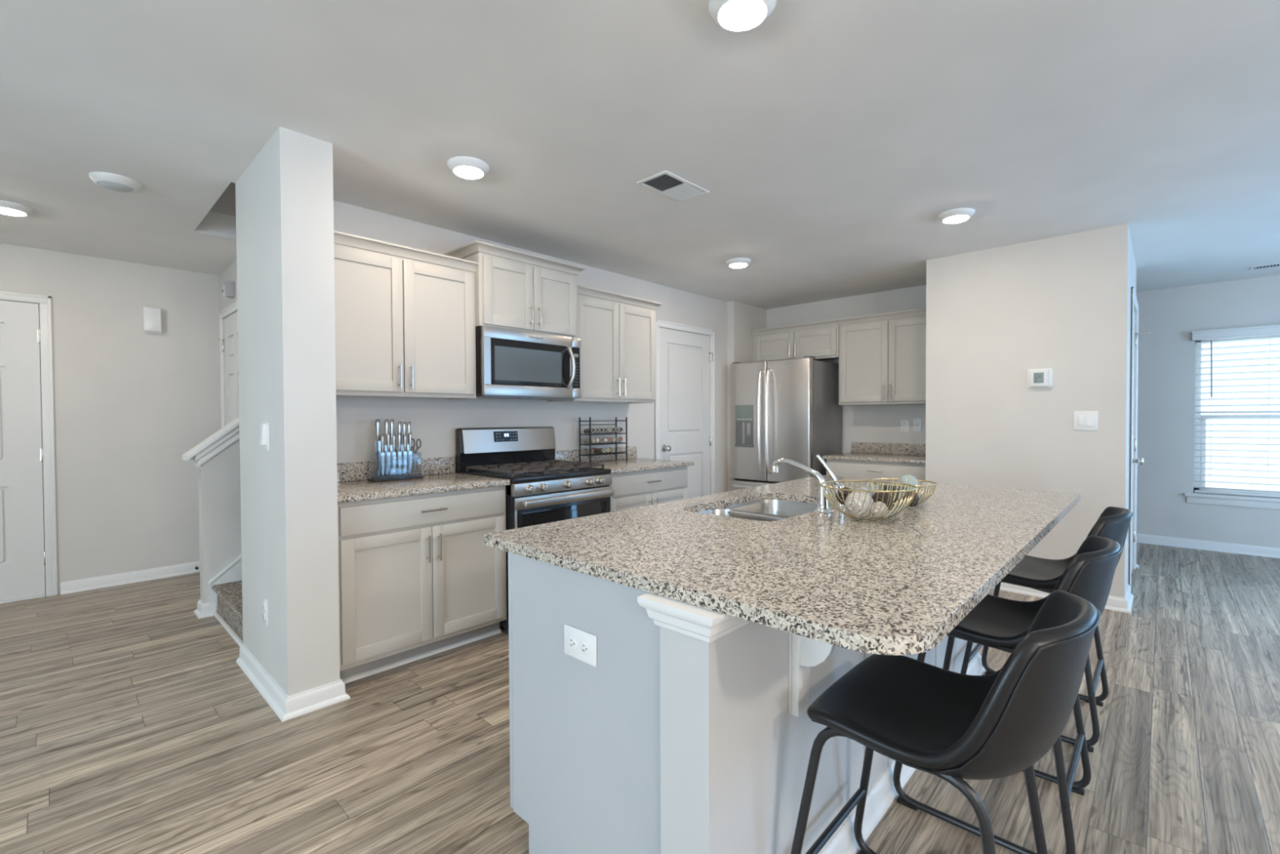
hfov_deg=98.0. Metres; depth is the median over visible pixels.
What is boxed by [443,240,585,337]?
upper cabinet
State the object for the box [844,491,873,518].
decorative ball
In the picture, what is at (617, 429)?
spice jar
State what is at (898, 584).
island countertop
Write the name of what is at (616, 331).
upper cabinet
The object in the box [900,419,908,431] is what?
wall outlet
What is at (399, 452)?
knife
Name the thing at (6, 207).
ceiling light
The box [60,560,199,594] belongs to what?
baseboard
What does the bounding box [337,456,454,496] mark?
backsplash
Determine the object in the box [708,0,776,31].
ceiling light
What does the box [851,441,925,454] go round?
backsplash
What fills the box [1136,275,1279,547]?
wall
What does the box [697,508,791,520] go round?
basin
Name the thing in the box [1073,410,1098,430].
light switch
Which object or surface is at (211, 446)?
trim
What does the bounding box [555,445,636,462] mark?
backsplash
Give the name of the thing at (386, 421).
knife
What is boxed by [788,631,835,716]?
support bracket
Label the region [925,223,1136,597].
wall
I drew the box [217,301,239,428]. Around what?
door
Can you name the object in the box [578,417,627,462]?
spice rack
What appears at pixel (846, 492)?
decorative ball
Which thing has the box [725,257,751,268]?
ceiling light
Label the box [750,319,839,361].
upper cabinet
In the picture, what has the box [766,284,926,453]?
wall
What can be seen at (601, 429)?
spice jar
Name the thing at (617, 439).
spice jar
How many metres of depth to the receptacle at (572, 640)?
1.40 m
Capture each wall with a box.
[0,243,221,594]
[198,438,241,603]
[208,182,727,508]
[217,259,237,426]
[235,126,339,696]
[727,301,766,491]
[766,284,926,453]
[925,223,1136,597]
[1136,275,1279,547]
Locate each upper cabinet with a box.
[333,230,478,399]
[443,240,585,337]
[547,284,662,403]
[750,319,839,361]
[836,307,925,405]
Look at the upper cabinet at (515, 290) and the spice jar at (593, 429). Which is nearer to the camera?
the upper cabinet at (515, 290)
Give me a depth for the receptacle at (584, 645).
1.37 m
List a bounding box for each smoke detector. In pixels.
[88,171,142,192]
[222,280,235,300]
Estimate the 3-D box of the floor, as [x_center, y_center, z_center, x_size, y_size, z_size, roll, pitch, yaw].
[0.776,1.225,2.100,10.035,0.050,10.781,1,1,43]
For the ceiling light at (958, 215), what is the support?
attached to the ceiling
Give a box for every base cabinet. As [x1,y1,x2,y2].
[337,485,506,683]
[608,466,688,511]
[826,458,925,482]
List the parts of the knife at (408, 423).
handle, blade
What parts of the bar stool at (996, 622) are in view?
frame, frame, bucket seat, foot rail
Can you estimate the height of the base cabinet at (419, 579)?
0.863 m
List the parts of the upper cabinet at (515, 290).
door, crown molding, handle, handle, door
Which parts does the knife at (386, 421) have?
handle, blade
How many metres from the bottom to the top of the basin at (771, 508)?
0.190 m
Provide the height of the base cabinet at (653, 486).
0.863 m
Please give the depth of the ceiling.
2.28 m
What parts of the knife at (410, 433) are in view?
handle, blade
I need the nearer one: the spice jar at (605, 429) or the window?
the spice jar at (605, 429)
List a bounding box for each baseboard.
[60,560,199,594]
[193,599,216,618]
[235,644,350,721]
[993,582,1133,613]
[1136,533,1279,558]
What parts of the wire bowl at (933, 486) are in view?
wire panel, wire panel, wire panel, wire panel, wire panel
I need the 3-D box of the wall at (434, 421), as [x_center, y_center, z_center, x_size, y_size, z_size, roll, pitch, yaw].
[-1.038,-1.184,4.668,1.284,4.700,4.310,1,1,43]
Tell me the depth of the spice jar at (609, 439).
4.34 m
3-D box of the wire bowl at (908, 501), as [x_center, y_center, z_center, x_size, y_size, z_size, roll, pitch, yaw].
[0.774,0.257,1.894,0.306,0.119,0.306,1,1,43]
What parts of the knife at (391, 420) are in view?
handle, blade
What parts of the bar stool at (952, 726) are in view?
foot rail, frame, frame, bucket seat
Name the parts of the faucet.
spout, lever, handle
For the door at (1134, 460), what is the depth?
4.32 m
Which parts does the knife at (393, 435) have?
handle, blade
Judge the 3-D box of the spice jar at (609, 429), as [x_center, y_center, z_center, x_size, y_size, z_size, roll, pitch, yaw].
[-0.272,0.026,4.372,0.103,0.049,0.040,1,1,43]
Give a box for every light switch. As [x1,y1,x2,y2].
[258,422,269,451]
[912,417,921,431]
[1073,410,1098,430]
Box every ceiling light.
[0,200,33,216]
[447,155,489,178]
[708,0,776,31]
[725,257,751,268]
[937,208,974,223]
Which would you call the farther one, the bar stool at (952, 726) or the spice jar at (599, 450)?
the spice jar at (599, 450)
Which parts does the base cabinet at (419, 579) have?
door, drawer, handle, handle, handle, door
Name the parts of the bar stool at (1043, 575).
foot rail, frame, frame, bucket seat, foot rail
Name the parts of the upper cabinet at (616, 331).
door, handle, crown molding, handle, door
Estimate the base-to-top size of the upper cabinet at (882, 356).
0.815 m
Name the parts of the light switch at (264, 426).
plate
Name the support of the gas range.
on the floor
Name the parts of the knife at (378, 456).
handle, blade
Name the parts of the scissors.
blade, handle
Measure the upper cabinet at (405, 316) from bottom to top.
0.807 m
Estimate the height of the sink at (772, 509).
0.190 m
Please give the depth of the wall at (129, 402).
4.21 m
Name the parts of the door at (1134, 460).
casing, knob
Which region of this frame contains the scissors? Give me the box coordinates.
[411,438,421,469]
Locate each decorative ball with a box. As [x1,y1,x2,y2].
[835,487,852,504]
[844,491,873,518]
[855,486,873,496]
[870,501,888,519]
[871,492,893,510]
[881,484,898,502]
[897,474,919,493]
[902,491,919,506]
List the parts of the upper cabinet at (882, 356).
door, crown molding, handle, door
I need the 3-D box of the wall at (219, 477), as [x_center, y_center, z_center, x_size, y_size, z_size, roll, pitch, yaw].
[-1.783,-0.049,4.601,0.110,2.440,2.955,1,1,43]
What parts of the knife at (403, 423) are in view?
handle, blade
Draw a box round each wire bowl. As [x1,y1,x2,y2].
[820,480,917,521]
[869,478,937,506]
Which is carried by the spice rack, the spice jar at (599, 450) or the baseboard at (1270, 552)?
the spice jar at (599, 450)
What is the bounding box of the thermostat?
[1026,368,1053,387]
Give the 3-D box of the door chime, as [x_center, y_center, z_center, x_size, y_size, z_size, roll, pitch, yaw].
[-3.773,-0.826,4.309,0.055,0.187,0.112,1,1,43]
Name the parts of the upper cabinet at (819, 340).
door, handle, crown molding, handle, door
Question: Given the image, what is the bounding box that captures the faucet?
[770,453,845,514]
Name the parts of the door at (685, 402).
knob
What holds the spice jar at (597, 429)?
on the spice rack
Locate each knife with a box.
[374,419,381,475]
[381,435,384,475]
[384,419,388,475]
[386,433,390,471]
[390,419,393,474]
[392,434,395,473]
[397,422,401,474]
[397,432,401,468]
[402,422,405,473]
[403,434,407,471]
[407,422,410,473]
[408,432,412,469]
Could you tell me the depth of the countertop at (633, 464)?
4.29 m
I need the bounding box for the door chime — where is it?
[142,306,162,333]
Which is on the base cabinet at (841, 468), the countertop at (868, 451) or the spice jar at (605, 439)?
the countertop at (868, 451)
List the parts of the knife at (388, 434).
handle, blade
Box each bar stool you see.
[790,589,1100,853]
[893,535,1122,853]
[960,506,1133,752]
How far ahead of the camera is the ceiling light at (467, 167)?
2.60 m
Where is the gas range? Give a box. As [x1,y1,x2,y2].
[455,426,613,629]
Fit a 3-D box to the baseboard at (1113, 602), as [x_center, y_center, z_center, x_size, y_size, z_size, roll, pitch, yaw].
[2.819,1.116,4.014,1.100,0.084,0.438,1,1,43]
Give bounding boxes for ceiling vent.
[636,170,709,202]
[1249,262,1279,270]
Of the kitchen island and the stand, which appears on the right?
the kitchen island
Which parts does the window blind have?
rail, ladder cord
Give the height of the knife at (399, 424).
0.304 m
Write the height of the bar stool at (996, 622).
0.872 m
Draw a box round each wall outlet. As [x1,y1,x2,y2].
[262,596,267,626]
[564,623,597,666]
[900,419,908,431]
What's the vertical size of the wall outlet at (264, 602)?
0.117 m
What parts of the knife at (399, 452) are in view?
handle, blade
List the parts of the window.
sill, sash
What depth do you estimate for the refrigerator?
5.34 m
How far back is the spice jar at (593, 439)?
4.23 m
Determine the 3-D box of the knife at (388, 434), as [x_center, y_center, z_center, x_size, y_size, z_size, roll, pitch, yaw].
[-1.412,0.143,3.124,0.013,0.215,0.019,1,1,43]
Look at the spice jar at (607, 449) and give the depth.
4.33 m
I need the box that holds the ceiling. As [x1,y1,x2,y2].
[0,0,1279,309]
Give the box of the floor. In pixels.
[0,542,1279,853]
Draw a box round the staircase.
[208,554,243,646]
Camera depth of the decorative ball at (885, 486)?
2.16 m
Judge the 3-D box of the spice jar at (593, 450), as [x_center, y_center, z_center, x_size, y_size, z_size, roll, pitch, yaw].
[-0.363,0.180,4.313,0.040,0.040,0.102,0,1,21]
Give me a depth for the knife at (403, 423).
3.22 m
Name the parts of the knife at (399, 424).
handle, blade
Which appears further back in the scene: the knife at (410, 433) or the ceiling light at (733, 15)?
the knife at (410, 433)
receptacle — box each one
[568,635,577,649]
[580,640,590,654]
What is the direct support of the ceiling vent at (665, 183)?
in the ceiling
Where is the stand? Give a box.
[367,453,423,482]
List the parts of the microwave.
door glass, handle, control panel, trim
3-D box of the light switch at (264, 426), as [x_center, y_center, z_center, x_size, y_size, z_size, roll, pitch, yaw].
[-1.680,0.043,2.482,0.100,0.127,0.024,1,1,43]
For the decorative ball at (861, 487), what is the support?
in the wire bowl at (908, 501)
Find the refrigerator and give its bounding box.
[730,355,841,490]
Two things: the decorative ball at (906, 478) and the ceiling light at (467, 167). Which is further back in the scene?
the ceiling light at (467, 167)
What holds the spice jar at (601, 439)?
on the spice rack
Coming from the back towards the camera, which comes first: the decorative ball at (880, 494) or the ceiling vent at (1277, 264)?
the ceiling vent at (1277, 264)
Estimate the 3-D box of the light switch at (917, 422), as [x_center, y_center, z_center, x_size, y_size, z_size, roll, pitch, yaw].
[2.561,-0.017,5.144,0.072,0.127,0.016,1,1,43]
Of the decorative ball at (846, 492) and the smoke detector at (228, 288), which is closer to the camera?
the decorative ball at (846, 492)
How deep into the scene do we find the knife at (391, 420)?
3.17 m
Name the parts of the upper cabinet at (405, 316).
door, handle, crown molding, handle, door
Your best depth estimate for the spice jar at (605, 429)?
4.31 m
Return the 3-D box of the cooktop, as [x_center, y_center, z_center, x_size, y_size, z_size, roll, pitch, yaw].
[-0.671,0.293,3.608,0.617,0.034,0.759,1,1,43]
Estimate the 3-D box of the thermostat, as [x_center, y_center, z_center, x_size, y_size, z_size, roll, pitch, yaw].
[2.722,-0.333,3.792,0.144,0.130,0.036,1,1,43]
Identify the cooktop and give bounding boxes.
[458,466,611,483]
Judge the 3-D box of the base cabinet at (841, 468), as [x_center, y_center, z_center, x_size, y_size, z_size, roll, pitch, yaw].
[2.242,0.718,5.019,0.919,0.854,0.652,1,1,43]
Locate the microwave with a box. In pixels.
[475,325,581,399]
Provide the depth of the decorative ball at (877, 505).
1.82 m
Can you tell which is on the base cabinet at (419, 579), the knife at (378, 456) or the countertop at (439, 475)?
the countertop at (439, 475)
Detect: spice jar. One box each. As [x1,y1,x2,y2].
[583,427,595,433]
[583,437,595,444]
[587,447,596,453]
[591,427,599,433]
[594,427,603,433]
[594,437,599,443]
[594,437,603,443]
[595,447,605,453]
[597,427,607,433]
[597,437,607,443]
[600,436,611,443]
[601,447,609,453]
[602,426,611,433]
[610,426,619,432]
[610,436,619,442]
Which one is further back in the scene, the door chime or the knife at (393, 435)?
the door chime
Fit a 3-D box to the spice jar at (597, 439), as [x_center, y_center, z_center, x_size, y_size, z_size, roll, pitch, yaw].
[-0.359,0.105,4.280,0.103,0.049,0.040,1,1,43]
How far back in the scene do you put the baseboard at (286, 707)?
2.42 m
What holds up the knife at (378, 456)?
in the stand
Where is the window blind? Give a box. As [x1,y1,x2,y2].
[1191,324,1279,497]
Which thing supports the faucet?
on the island countertop at (898, 584)
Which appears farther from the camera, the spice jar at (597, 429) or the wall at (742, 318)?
the wall at (742, 318)
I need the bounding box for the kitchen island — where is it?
[507,502,985,853]
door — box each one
[0,290,57,604]
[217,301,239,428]
[654,319,715,497]
[1128,286,1150,593]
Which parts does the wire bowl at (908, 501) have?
wire panel, wire panel, wire panel, wire panel, wire panel, wire panel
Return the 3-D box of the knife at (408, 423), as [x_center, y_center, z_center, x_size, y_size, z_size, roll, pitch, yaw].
[-1.348,0.122,3.248,0.016,0.303,0.023,1,1,43]
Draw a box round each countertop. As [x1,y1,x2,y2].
[337,456,510,502]
[484,475,1080,655]
[555,445,693,474]
[822,441,925,463]
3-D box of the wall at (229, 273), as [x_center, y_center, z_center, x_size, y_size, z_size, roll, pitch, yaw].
[-3.015,-0.037,4.268,1.225,2.440,0.120,1,1,43]
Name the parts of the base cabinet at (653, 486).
door, drawer, handle, door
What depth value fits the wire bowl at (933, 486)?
2.13 m
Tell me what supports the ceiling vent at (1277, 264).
in the ceiling
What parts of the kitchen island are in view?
panel, post crown, door, baseboard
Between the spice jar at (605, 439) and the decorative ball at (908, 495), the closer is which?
the decorative ball at (908, 495)
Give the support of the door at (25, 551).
in the wall at (129, 402)
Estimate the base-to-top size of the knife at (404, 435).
0.217 m
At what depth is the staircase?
3.43 m
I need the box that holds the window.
[1184,334,1279,509]
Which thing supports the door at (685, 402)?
in the wall at (434, 421)
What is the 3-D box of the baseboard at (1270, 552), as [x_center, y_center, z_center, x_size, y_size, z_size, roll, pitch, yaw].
[5.210,1.087,5.097,7.400,0.084,0.031,1,1,43]
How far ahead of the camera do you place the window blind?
4.97 m
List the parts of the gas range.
panel, knob, knob, control panel, oven door, door trim, knob, door handle, knob, knob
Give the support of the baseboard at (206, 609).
attached to the wall at (219, 477)
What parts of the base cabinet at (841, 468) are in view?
handle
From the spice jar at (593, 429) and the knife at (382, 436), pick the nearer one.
the knife at (382, 436)
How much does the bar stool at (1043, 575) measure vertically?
0.872 m
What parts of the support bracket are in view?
plate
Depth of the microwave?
3.52 m
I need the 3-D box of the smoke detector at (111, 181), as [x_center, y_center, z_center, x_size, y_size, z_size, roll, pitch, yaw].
[-2.624,-1.213,2.786,0.194,0.045,0.194,1,1,43]
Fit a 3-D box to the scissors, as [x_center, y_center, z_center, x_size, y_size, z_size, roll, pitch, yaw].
[-1.322,0.157,3.277,0.008,0.182,0.068,1,1,43]
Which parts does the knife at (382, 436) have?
handle, blade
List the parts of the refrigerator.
handle, dispenser panel, door, freezer drawer, handle, handle, door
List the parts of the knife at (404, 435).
handle, blade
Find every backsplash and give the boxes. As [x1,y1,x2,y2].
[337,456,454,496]
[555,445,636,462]
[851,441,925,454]
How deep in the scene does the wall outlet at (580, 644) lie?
1.39 m
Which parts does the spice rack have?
post, post, post, post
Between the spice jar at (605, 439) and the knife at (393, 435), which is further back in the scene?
the spice jar at (605, 439)
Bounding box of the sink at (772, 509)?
[697,498,831,520]
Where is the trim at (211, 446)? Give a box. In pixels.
[182,417,239,469]
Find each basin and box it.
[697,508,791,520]
[724,498,831,517]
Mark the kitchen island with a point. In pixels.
(682, 737)
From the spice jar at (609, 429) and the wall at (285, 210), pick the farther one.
the spice jar at (609, 429)

